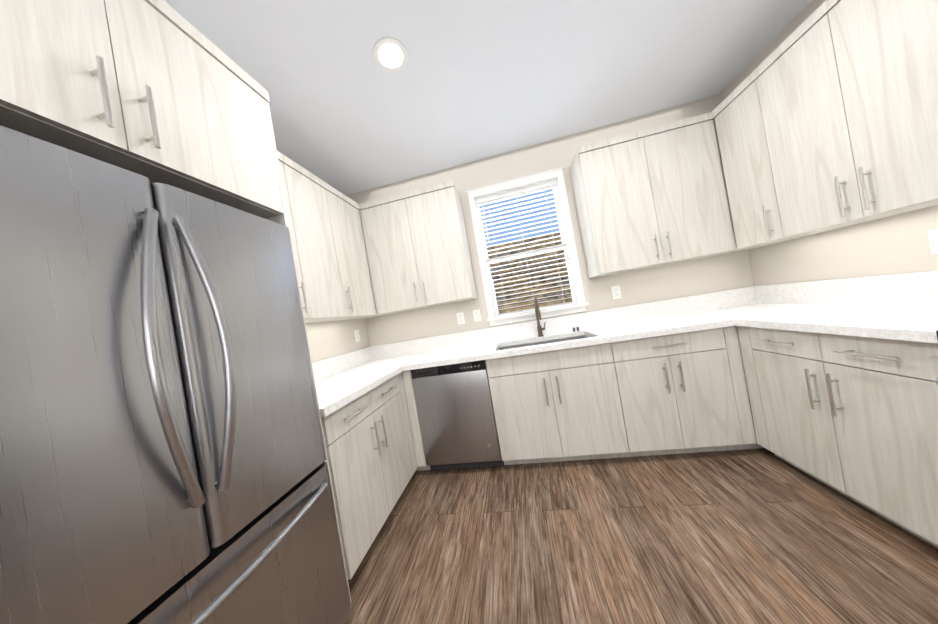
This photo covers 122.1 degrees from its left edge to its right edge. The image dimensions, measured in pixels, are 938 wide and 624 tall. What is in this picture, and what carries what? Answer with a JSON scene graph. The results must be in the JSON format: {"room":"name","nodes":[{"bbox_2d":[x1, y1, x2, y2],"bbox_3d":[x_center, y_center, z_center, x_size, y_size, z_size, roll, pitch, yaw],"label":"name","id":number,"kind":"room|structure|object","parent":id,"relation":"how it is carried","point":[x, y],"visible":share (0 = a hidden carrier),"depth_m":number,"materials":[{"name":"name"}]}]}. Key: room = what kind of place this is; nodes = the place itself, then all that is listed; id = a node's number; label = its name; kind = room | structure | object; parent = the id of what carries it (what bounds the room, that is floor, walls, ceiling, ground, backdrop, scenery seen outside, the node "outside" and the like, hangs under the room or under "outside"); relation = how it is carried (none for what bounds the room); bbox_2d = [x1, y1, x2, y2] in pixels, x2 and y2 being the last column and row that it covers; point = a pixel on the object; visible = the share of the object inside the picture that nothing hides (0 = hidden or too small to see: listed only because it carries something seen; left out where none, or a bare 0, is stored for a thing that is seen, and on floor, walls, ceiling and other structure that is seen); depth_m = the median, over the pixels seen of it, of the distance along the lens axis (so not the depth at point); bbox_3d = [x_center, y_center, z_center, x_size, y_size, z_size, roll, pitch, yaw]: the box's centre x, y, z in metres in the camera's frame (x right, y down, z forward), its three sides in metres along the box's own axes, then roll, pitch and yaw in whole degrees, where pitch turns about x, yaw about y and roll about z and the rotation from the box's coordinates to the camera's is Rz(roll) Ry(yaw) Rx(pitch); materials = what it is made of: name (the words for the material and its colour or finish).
{"room":"kitchen","nodes":[
{"label":"kitchen","id":0,"kind":"room"},
{"bbox_2d":[305,318,369,362],"bbox_3d":[-1.715,0.161,-0.234,0.140,2.720,6.500,-10,0,10],"label":"wall","id":1,"kind":"structure","parent":0,"point":[328,339],"depth_m":2.30,"materials":[{"name":"grey paint"}]},
{"bbox_2d":[0,0,282,218],"bbox_3d":[-1.268,-0.684,0.776,0.660,0.590,1.000,-10,0,10],"label":"upper cabinet","id":2,"kind":"object","parent":1,"relation":"attached to","point":[158,91],"visible":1,"depth_m":0.76,"materials":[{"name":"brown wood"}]},
{"bbox_2d":[277,151,375,322],"bbox_3d":[-1.192,-0.458,1.878,0.360,1.050,1.183,-10,0,10],"label":"upper cabinet","id":3,"kind":"object","parent":1,"relation":"attached to","point":[329,250],"visible":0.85,"depth_m":1.89,"materials":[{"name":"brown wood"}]},
{"bbox_2d":[312,346,371,382],"bbox_3d":[-1.181,0.464,2.042,0.020,0.150,1.468,-10,0,10],"label":"backsplash","id":4,"kind":"structure","parent":1,"relation":"attached to","point":[326,368],"depth_m":2.28,"materials":[{"name":"white stone"}]},
{"bbox_2d":[354,330,359,341],"bbox_3d":[-1.127,0.241,2.620,0.007,0.118,0.072,-10,0,10],"label":"electrical outlet","id":5,"kind":"object","parent":1,"relation":"attached to","point":[357,336],"visible":1,"depth_m":2.61,"materials":[{"name":"white plastic"}]},
{"bbox_2d":[164,0,811,195],"bbox_3d":[-0.134,-1.539,-0.543,3.880,0.100,6.500,-10,0,10],"label":"ceiling","id":6,"kind":"structure","parent":0,"point":[471,81],"depth_m":1.64,"materials":[{"name":"white paint"}]},
{"bbox_2d":[373,37,407,71],"bbox_3d":[-0.433,-1.420,1.439,0.183,0.009,0.183,-10,0,10],"label":"recessed light","id":7,"kind":"object","parent":6,"relation":"in","point":[390,54],"visible":1,"depth_m":1.43,"materials":[{"name":"white plastic"}]},
{"bbox_2d":[347,95,753,348],"bbox_3d":[0.636,-0.220,2.583,3.600,2.720,0.140,-10,0,10],"label":"wall","id":8,"kind":"structure","parent":0,"point":[723,272],"depth_m":2.44,"materials":[{"name":"grey paint"}]},
{"bbox_2d":[349,180,476,319],"bbox_3d":[-0.637,-0.547,2.536,1.244,1.050,0.360,-10,0,10],"label":"upper cabinet","id":9,"kind":"object","parent":8,"relation":"attached to","point":[417,249],"visible":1,"depth_m":2.37,"materials":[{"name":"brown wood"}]},
{"bbox_2d":[456,312,464,324],"bbox_3d":[-0.083,0.064,2.636,0.072,0.118,0.007,-10,0,10],"label":"electrical outlet","id":10,"kind":"object","parent":8,"relation":"attached to","point":[460,318],"visible":1,"depth_m":2.63,"materials":[{"name":"white plastic"}]},
{"bbox_2d":[473,309,481,321],"bbox_3d":[0.082,0.036,2.608,0.072,0.118,0.007,-10,0,10],"label":"electrical outlet","id":11,"kind":"object","parent":8,"relation":"attached to","point":[477,315],"visible":1,"depth_m":2.60,"materials":[{"name":"white plastic"}]},
{"bbox_2d":[466,167,587,325],"bbox_3d":[0.553,-0.606,2.565,0.942,1.359,0.185,-10,0,10],"label":"window","id":12,"kind":"structure","parent":8,"relation":"in","point":[525,182],"depth_m":2.51,"materials":[{"name":"white"}]},
{"bbox_2d":[475,180,577,316],"bbox_3d":[0.552,-0.601,2.557,0.794,1.195,0.061,-10,0,10],"label":"window blinds","id":13,"kind":"object","parent":12,"relation":"attached to","point":[517,193],"visible":0.9,"depth_m":2.55,"materials":[{"name":"white plastic"}]},
{"bbox_2d":[372,286,755,360],"bbox_3d":[0.685,0.151,2.499,3.594,0.150,0.020,-10,0,10],"label":"backsplash","id":14,"kind":"structure","parent":8,"relation":"attached to","point":[741,296],"depth_m":2.43,"materials":[{"name":"white stone"}]},
{"bbox_2d":[611,285,621,298],"bbox_3d":[1.355,-0.181,2.386,0.072,0.118,0.007,-10,0,10],"label":"electrical outlet","id":15,"kind":"object","parent":8,"relation":"attached to","point":[616,292],"visible":1,"depth_m":2.38,"materials":[{"name":"white plastic"}]},
{"bbox_2d":[569,112,740,278],"bbox_3d":[1.469,-0.906,2.188,0.968,1.050,0.322,-10,0,10],"label":"upper cabinet","id":16,"kind":"object","parent":8,"relation":"attached to","point":[652,197],"depth_m":2.03,"materials":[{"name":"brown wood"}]},
{"bbox_2d":[729,241,783,252],"bbox_3d":[2.096,-1.013,2.078,0.324,1.050,0.322,-10,0,10],"label":"upper cabinet","id":17,"kind":"object","parent":8,"relation":"attached to","point":[744,249],"depth_m":2.01,"materials":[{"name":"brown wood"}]},
{"bbox_2d":[344,448,937,623],"bbox_3d":[0.337,1.242,-0.560,3.880,0.100,6.500,-10,0,10],"label":"floor","id":18,"kind":"structure","parent":0,"point":[755,536],"depth_m":1.23,"materials":[{"name":"brown wood"}]},
{"bbox_2d":[0,125,350,623],"bbox_3d":[-1.005,0.534,0.749,0.724,1.758,0.910,-10,0,10],"label":"refrigerator","id":19,"kind":"object","parent":18,"relation":"on","point":[163,457],"visible":1,"depth_m":0.62,"materials":[{"name":"silver metal"}]},
{"bbox_2d":[265,100,351,602],"bbox_3d":[-1.047,0.235,1.257,0.622,2.369,0.019,-10,0,10],"label":"end panel","id":20,"kind":"object","parent":18,"relation":"on","point":[282,218],"visible":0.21,"depth_m":1.21,"materials":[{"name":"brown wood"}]},
{"bbox_2d":[321,372,416,579],"bbox_3d":[-0.829,0.962,1.702,0.655,0.868,0.895,-10,0,10],"label":"base cabinet","id":21,"kind":"object","parent":18,"relation":"on","point":[370,449],"visible":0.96,"depth_m":1.49,"materials":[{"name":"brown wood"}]},
{"bbox_2d":[402,370,429,470],"bbox_3d":[-0.684,0.942,2.447,0.691,0.868,0.617,-10,0,10],"label":"base cabinet","id":22,"kind":"object","parent":18,"relation":"on","point":[407,378],"depth_m":2.09,"materials":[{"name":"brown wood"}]},
{"bbox_2d":[315,362,406,416],"bbox_3d":[-0.905,0.512,1.692,0.660,0.040,0.868,-10,0,10],"label":"countertop","id":23,"kind":"structure","parent":22,"relation":"on","point":[336,391],"depth_m":1.68,"materials":[{"name":"white stone"}]},
{"bbox_2d":[339,303,818,373],"bbox_3d":[0.648,0.252,2.192,3.594,0.040,0.642,-10,0,10],"label":"countertop","id":24,"kind":"structure","parent":22,"relation":"on","point":[691,322],"depth_m":2.00,"materials":[{"name":"white stone"}]},
{"bbox_2d":[534,298,545,336],"bbox_3d":[0.649,0.047,2.361,0.092,0.367,0.224,-10,0,10],"label":"faucet","id":25,"kind":"object","parent":24,"relation":"on","point":[538,318],"visible":0.98,"depth_m":2.43,"materials":[{"name":"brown metal"}]},
{"bbox_2d":[498,335,588,349],"bbox_3d":[0.641,0.365,2.189,0.778,0.179,0.428,-10,0,10],"label":"sink basin","id":26,"kind":"object","parent":24,"relation":"in","point":[542,342],"visible":0.06,"depth_m":2.38,"materials":[{"name":"silver metal"}]},
{"bbox_2d":[411,360,502,470],"bbox_3d":[-0.053,0.835,2.324,0.604,0.866,0.610,-10,0,10],"label":"dishwasher","id":27,"kind":"object","parent":18,"relation":"on","point":[456,416],"visible":0.94,"depth_m":2.02,"materials":[{"name":"grey metal"}]},
{"bbox_2d":[489,354,633,464],"bbox_3d":[0.702,0.811,2.208,0.902,0.660,0.617,-10,0,10],"label":"base cabinet","id":28,"kind":"object","parent":18,"relation":"on","point":[572,408],"depth_m":1.90,"materials":[{"name":"beige wood"}]},
{"bbox_2d":[586,326,761,456],"bbox_3d":[1.497,0.570,2.066,0.770,0.868,0.617,-10,0,10],"label":"base cabinet","id":29,"kind":"object","parent":18,"relation":"on","point":[684,392],"depth_m":1.76,"materials":[{"name":"beige wood"}]},
{"bbox_2d":[695,303,802,317],"bbox_3d":[2.074,0.009,1.931,0.654,0.040,0.390,-10,0,10],"label":"countertop","id":30,"kind":"structure","parent":29,"relation":"on","point":[740,309],"depth_m":2.00,"materials":[{"name":"white stone"}]},
{"bbox_2d":[737,326,937,547],"bbox_3d":[2.031,0.475,1.228,0.655,0.868,0.847,-10,0,10],"label":"base cabinet","id":31,"kind":"object","parent":18,"relation":"on","point":[855,418],"visible":1,"depth_m":1.16,"materials":[{"name":"beige wood"}]},
{"bbox_2d":[731,302,937,342],"bbox_3d":[1.953,0.025,1.218,0.654,0.040,0.820,-10,0,10],"label":"countertop","id":32,"kind":"structure","parent":31,"relation":"on","point":[912,321],"depth_m":1.23,"materials":[{"name":"white stone"}]},
{"bbox_2d":[720,0,937,285],"bbox_3d":[1.918,-0.458,-0.868,0.140,2.720,6.500,-10,0,10],"label":"wall","id":33,"kind":"structure","parent":0,"point":[895,244],"depth_m":1.57,"materials":[{"name":"grey paint"}]},
{"bbox_2d":[712,0,937,248],"bbox_3d":[1.954,-0.993,1.352,0.360,1.050,1.137,-10,0,10],"label":"upper cabinet","id":34,"kind":"object","parent":33,"relation":"attached to","point":[825,114],"visible":1,"depth_m":1.27,"materials":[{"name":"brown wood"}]},
{"bbox_2d":[752,271,937,303],"bbox_3d":[2.296,-0.128,1.464,0.020,0.150,1.410,-10,0,10],"label":"backsplash","id":35,"kind":"structure","parent":33,"relation":"attached to","point":[912,287],"depth_m":1.53,"materials":[{"name":"white stone"}]},
{"bbox_2d":[927,229,937,254],"bbox_3d":[2.228,-0.336,1.223,0.007,0.118,0.072,-10,0,10],"label":"electrical outlet","id":36,"kind":"object","parent":33,"relation":"attached to","point":[933,238],"visible":1,"depth_m":1.25,"materials":[{"name":"white plastic"}]},
{"label":"outside","id":37,"kind":"structure","parent":0,"visible":0},
{"bbox_3d":[1.068,1.164,3.708,7.000,0.100,2.159,-10,0,10],"label":"ground","id":38,"kind":"structure","parent":37,"visible":0},
{"bbox_2d":[492,279,498,313],"bbox_3d":[-0.171,0.445,4.269,1.440,1.738,0.062,-10,0,10],"label":"siding","id":39,"kind":"object","parent":38,"relation":"on","point":[495,296],"depth_m":4.12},
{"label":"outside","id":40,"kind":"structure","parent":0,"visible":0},
{"bbox_2d":[480,189,572,313],"bbox_3d":[0.862,-1.148,4.786,7.000,5.500,0.001,-10,0,10],"label":"window blind","id":41,"kind":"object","parent":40,"point":[501,306],"depth_m":4.75,"materials":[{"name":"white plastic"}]}
]}

